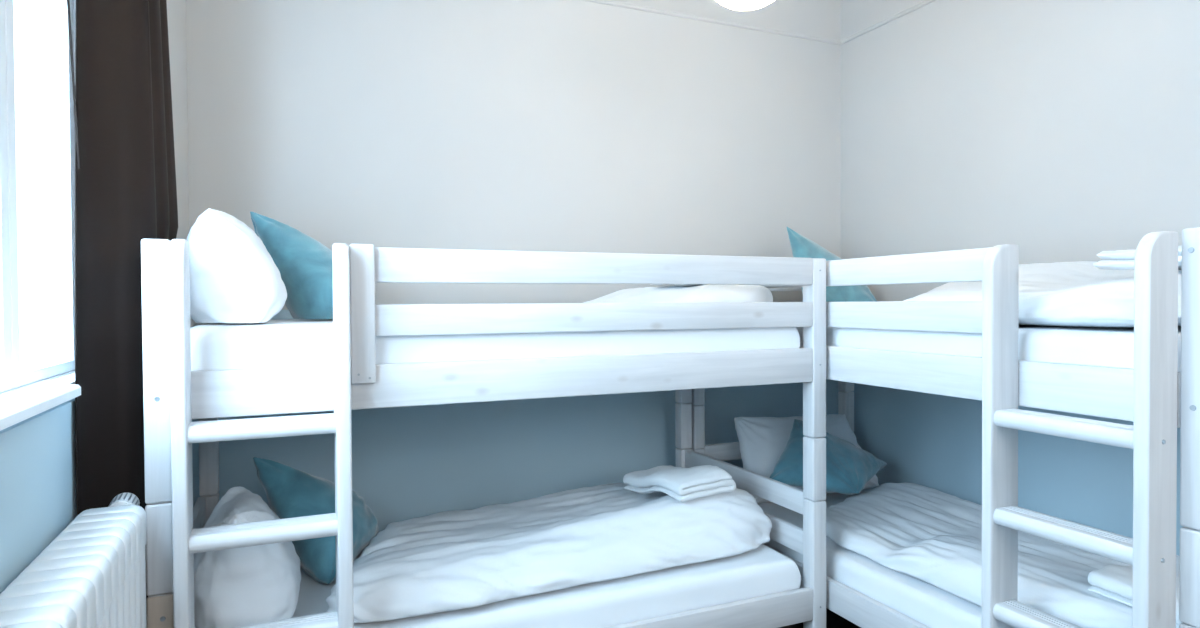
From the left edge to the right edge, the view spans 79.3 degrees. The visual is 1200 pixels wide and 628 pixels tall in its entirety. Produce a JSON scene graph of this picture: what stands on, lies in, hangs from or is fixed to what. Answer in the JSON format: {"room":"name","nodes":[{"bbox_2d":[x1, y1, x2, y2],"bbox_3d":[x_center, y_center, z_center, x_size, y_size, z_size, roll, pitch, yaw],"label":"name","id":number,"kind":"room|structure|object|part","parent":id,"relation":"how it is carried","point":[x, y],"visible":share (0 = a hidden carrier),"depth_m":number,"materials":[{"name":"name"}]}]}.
{"room":"dormitory","nodes":[
{"label":"dormitory","id":0,"kind":"room"},
{"bbox_2d":[0,0,192,593],"bbox_3d":[-0.521,-0.223,0.066,0.250,3.150,5.540,-1,1,-23],"label":"wall","id":1,"kind":"structure","parent":0,"point":[38,499],"depth_m":1.45,"materials":[{"name":"paint"}]},
{"bbox_2d":[0,0,80,430],"bbox_3d":[-0.973,-0.400,1.001,0.158,1.180,2.140,-1,1,-23],"label":"window","id":2,"kind":"structure","parent":1,"relation":"in","point":[26,392],"depth_m":1.72,"materials":[{"name":"white paint"}]},
{"bbox_3d":[-0.938,0.175,1.023,0.088,0.029,2.138,-1,1,-23],"label":"sill","id":3,"kind":"part","parent":2,"relation":"part of","materials":[{"name":"white paint"}]},
{"bbox_2d":[0,493,146,627],"bbox_3d":[-0.847,0.882,1.069,0.133,0.912,1.384,-1,1,-23],"label":"radiator","id":4,"kind":"object","parent":1,"relation":"attached to","point":[92,574],"visible":1,"depth_m":1.29,"materials":[{"name":"white metal"}]},
{"bbox_2d":[186,0,840,535],"bbox_3d":[-0.174,-0.276,3.343,3.492,3.150,0.200,-1,1,-23],"label":"wall","id":5,"kind":"structure","parent":0,"point":[509,125],"depth_m":3.14,"materials":[{"name":"paint"}]},
{"bbox_2d":[583,0,840,44],"bbox_3d":[-0.115,-1.422,3.236,3.042,0.020,0.016,-1,1,-23],"label":"trim","id":6,"kind":"structure","parent":5,"relation":"attached to","point":[607,2],"depth_m":3.52,"materials":[{"name":"grey paint"}]},
{"bbox_2d":[779,608,860,627],"bbox_3d":[0.935,1.382,0.826,3.492,0.100,5.740,-1,1,-23],"label":"floor","id":7,"kind":"structure","parent":0,"point":[833,620],"depth_m":3.04,"materials":[{"name":"black"}]},
{"bbox_2d":[141,239,825,627],"bbox_3d":[-0.308,0.561,2.462,1.991,1.504,1.050,-1,1,-23],"label":"bunk bed","id":8,"kind":"object","parent":7,"relation":"on","point":[174,395],"visible":0.74,"depth_m":1.96,"materials":[{"name":"white wood"}]},
{"bbox_3d":[-1.038,0.577,1.715,0.058,1.504,0.058,-1,1,-23],"label":"post","id":9,"kind":"part","parent":8,"relation":"part of","materials":[{"name":"white wood"}]},
{"bbox_3d":[-1.372,0.570,2.542,0.058,1.496,0.058,-1,1,-23],"label":"post","id":10,"kind":"part","parent":8,"relation":"part of","materials":[{"name":"white wood"}]},
{"bbox_2d":[190,319,799,370],"bbox_3d":[-0.335,0.098,2.483,1.845,0.170,0.850,-1,1,-23],"label":"mattress","id":11,"kind":"object","parent":8,"relation":"on","point":[275,343],"visible":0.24,"depth_m":2.00,"materials":[{"name":"white fabric"}]},
{"bbox_2d":[186,209,286,322],"bbox_3d":[-1.016,-0.127,2.033,0.251,0.297,0.399,-1,1,-23],"label":"pillow","id":12,"kind":"object","parent":11,"relation":"on","point":[234,278],"visible":0.94,"depth_m":1.87,"materials":[{"name":"white fabric"}]},
{"bbox_2d":[250,211,332,318],"bbox_3d":[-0.926,-0.159,2.438,0.299,0.346,0.357,0,1,15],"label":"cushion","id":13,"kind":"object","parent":11,"relation":"on","point":[304,264],"visible":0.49,"depth_m":2.28,"materials":[{"name":"teal fabric"}]},
{"bbox_2d":[584,284,772,302],"bbox_3d":[-0.088,-0.049,2.604,1.322,0.110,0.828,-1,1,-23],"label":"duvet","id":14,"kind":"object","parent":11,"relation":"on","point":[678,293],"visible":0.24,"depth_m":2.45,"materials":[{"name":"white fabric"}]},
{"bbox_3d":[-0.148,0.183,2.080,1.875,0.114,0.028,-1,1,-23],"label":"rail","id":15,"kind":"part","parent":8,"relation":"part of","materials":[{"name":"white wood"}]},
{"bbox_2d":[292,544,800,627],"bbox_3d":[-0.329,0.913,2.496,1.847,0.140,0.850,-1,1,-23],"label":"mattress","id":16,"kind":"object","parent":8,"relation":"on","point":[760,571],"visible":0.27,"depth_m":2.24,"materials":[{"name":"white fabric"}]},
{"bbox_2d":[194,486,300,627],"bbox_3d":[-0.995,0.687,2.036,0.288,0.330,0.431,-1,1,-23],"label":"pillow","id":17,"kind":"object","parent":16,"relation":"on","point":[243,586],"visible":0.73,"depth_m":1.90,"materials":[{"name":"white fabric"}]},
{"bbox_2d":[253,457,378,583],"bbox_3d":[-0.919,0.648,2.448,0.303,0.390,0.358,0,1,15],"label":"cushion","id":18,"kind":"object","parent":16,"relation":"on","point":[291,492],"visible":0.62,"depth_m":2.31,"materials":[{"name":"teal fabric"}]},
{"bbox_2d":[326,483,771,622],"bbox_3d":[-0.177,0.732,2.573,1.524,0.216,0.855,-1,1,-23],"label":"duvet","id":19,"kind":"object","parent":16,"relation":"on","point":[443,561],"visible":0.82,"depth_m":2.31,"materials":[{"name":"white fabric"}]},
{"bbox_2d":[623,465,735,501],"bbox_3d":[0.283,0.606,2.649,0.254,0.124,0.365,-1,1,-30],"label":"folded towel","id":20,"kind":"object","parent":19,"relation":"on","point":[682,484],"visible":1,"depth_m":2.53,"materials":[{"name":"white fabric"}]},
{"bbox_3d":[0.034,-0.135,2.152,1.476,0.091,0.024,-1,1,-23],"label":"guard rail","id":21,"kind":"part","parent":8,"relation":"part of","materials":[{"name":"white wood"}]},
{"bbox_3d":[0.035,0.009,2.155,1.476,0.083,0.024,-1,1,-23],"label":"guard rail","id":22,"kind":"part","parent":8,"relation":"part of","materials":[{"name":"white wood"}]},
{"bbox_3d":[0.382,0.548,3.301,0.058,1.496,0.058,-1,1,-23],"label":"post","id":23,"kind":"part","parent":8,"relation":"part of","materials":[{"name":"white wood"}]},
{"bbox_3d":[-0.143,0.995,2.092,1.875,0.106,0.028,-1,1,-23],"label":"rail","id":24,"kind":"part","parent":8,"relation":"part of","materials":[{"name":"white wood"}]},
{"bbox_3d":[0.736,0.559,2.483,0.058,1.496,0.058,-1,1,-23],"label":"post","id":25,"kind":"part","parent":8,"relation":"part of","materials":[{"name":"white wood"}]},
{"bbox_2d":[690,227,1199,627],"bbox_3d":[1.204,0.555,2.573,1.040,1.496,2.068,-1,1,-23],"label":"bunk bed","id":26,"kind":"object","parent":7,"relation":"on","point":[1159,399],"visible":0.6,"depth_m":1.75,"materials":[{"name":"white wood"}]},
{"bbox_3d":[0.446,0.551,3.340,0.058,1.489,0.058,-1,1,-23],"label":"post","id":27,"kind":"part","parent":26,"relation":"part of","materials":[{"name":"white wood"}]},
{"bbox_3d":[0.834,0.969,2.418,0.028,0.102,1.952,-1,1,-23],"label":"rail","id":28,"kind":"part","parent":26,"relation":"part of","materials":[{"name":"white wood"}]},
{"bbox_3d":[1.255,0.541,3.690,0.058,1.489,0.058,-1,1,-23],"label":"post","id":29,"kind":"part","parent":26,"relation":"part of","materials":[{"name":"white wood"}]},
{"bbox_2d":[758,488,981,627],"bbox_3d":[1.252,0.903,2.597,0.870,0.140,1.930,-1,1,-23],"label":"mattress","id":30,"kind":"object","parent":26,"relation":"on","point":[932,606],"visible":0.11,"depth_m":2.31,"materials":[{"name":"white fabric"}]},
{"bbox_2d":[734,414,878,503],"bbox_3d":[0.947,0.644,3.347,0.741,0.351,0.247,-1,1,-23],"label":"pillow","id":31,"kind":"object","parent":30,"relation":"on","point":[762,440],"visible":0.39,"depth_m":3.28,"materials":[{"name":"white fabric"}]},
{"bbox_2d":[826,482,1179,627],"bbox_3d":[1.327,0.764,2.470,0.868,0.139,1.602,-1,1,-23],"label":"duvet","id":32,"kind":"object","parent":30,"relation":"on","point":[932,536],"visible":0.74,"depth_m":2.31,"materials":[{"name":"white fabric"}]},
{"bbox_2d":[769,419,886,494],"bbox_3d":[1.008,0.622,3.164,0.621,0.278,0.339,0,1,1],"label":"cushion","id":33,"kind":"object","parent":32,"relation":"on","point":[849,467],"visible":0.74,"depth_m":3.08,"materials":[{"name":"teal fabric"}]},
{"bbox_2d":[1088,565,1181,627],"bbox_3d":[1.409,0.715,1.775,0.276,0.136,0.265,-1,1,-29],"label":"folded towel","id":34,"kind":"object","parent":32,"relation":"on","point":[1115,582],"visible":0.33,"depth_m":1.79,"materials":[{"name":"white fabric"}]},
{"bbox_3d":[0.744,-0.141,2.589,0.024,0.088,1.540,-1,1,-23],"label":"guard rail","id":35,"kind":"part","parent":26,"relation":"part of","materials":[{"name":"white wood"}]},
{"bbox_3d":[0.745,0.000,2.591,0.024,0.087,1.540,-1,1,-23],"label":"guard rail","id":36,"kind":"part","parent":26,"relation":"part of","materials":[{"name":"white wood"}]},
{"bbox_2d":[796,324,1180,371],"bbox_3d":[1.247,0.099,2.585,0.870,0.148,1.930,-1,1,-23],"label":"mattress","id":37,"kind":"object","parent":26,"relation":"on","point":[1081,345],"visible":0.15,"depth_m":1.86,"materials":[{"name":"white fabric"}]},
{"bbox_2d":[786,226,876,301],"bbox_3d":[1.100,-0.210,3.413,0.428,0.410,0.213,-1,1,-23],"label":"cushion","id":38,"kind":"object","parent":37,"relation":"on","point":[801,246],"visible":0.29,"depth_m":3.36,"materials":[{"name":"teal fabric"}]},
{"bbox_2d":[904,261,1181,326],"bbox_3d":[1.377,-0.076,2.292,0.864,0.200,1.252,-1,1,-23],"label":"duvet","id":39,"kind":"object","parent":37,"relation":"on","point":[1078,293],"visible":0.38,"depth_m":1.86,"materials":[{"name":"white fabric"}]},
{"bbox_2d":[1093,245,1181,269],"bbox_3d":[1.539,-0.146,1.895,0.318,0.059,0.285,-1,1,-23],"label":"folded towel","id":40,"kind":"object","parent":39,"relation":"on","point":[1118,259],"visible":0.23,"depth_m":1.91,"materials":[{"name":"white fabric"}]},
{"bbox_3d":[0.830,0.168,2.406,0.028,0.115,1.952,-1,1,-23],"label":"rail","id":41,"kind":"part","parent":26,"relation":"part of","materials":[{"name":"white wood"}]},
{"bbox_3d":[1.244,0.572,1.495,0.058,1.496,0.058,-1,1,-23],"label":"post","id":42,"kind":"part","parent":26,"relation":"part of","materials":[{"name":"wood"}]},
{"bbox_2d":[840,0,1199,555],"bbox_3d":[2.477,-0.260,1.363,0.200,3.150,5.540,-1,1,-23],"label":"wall","id":43,"kind":"structure","parent":0,"point":[1055,130],"depth_m":2.94,"materials":[{"name":"paint"}]},
{"bbox_2d":[840,0,935,43],"bbox_3d":[2.334,-1.407,1.387,0.016,0.020,5.324,-1,1,-23],"label":"trim","id":44,"kind":"structure","parent":43,"relation":"attached to","point":[920,4],"depth_m":3.53,"materials":[{"name":"grey paint"}]},
{"bbox_3d":[0.917,-1.868,0.776,3.492,0.100,5.740,-1,1,-23],"label":"ceiling","id":45,"kind":"structure","parent":0,"visible":0},
{"bbox_2d":[67,0,177,614],"bbox_3d":[-1.174,-0.290,1.746,0.082,3.000,0.766,0,1,-10],"label":"curtain","id":46,"kind":"object","parent":45,"relation":"hanging from","point":[126,189],"visible":0.55,"depth_m":1.76,"materials":[{"name":"black fabric"}]},
{"bbox_2d":[716,0,773,10],"bbox_3d":[0.456,-1.395,2.239,0.302,0.885,0.302,-1,1,-23],"label":"pendant lamp","id":47,"kind":"object","parent":45,"relation":"hanging from","point":[741,5],"visible":1,"depth_m":2.24,"materials":[{"name":"white paper"}]}
]}

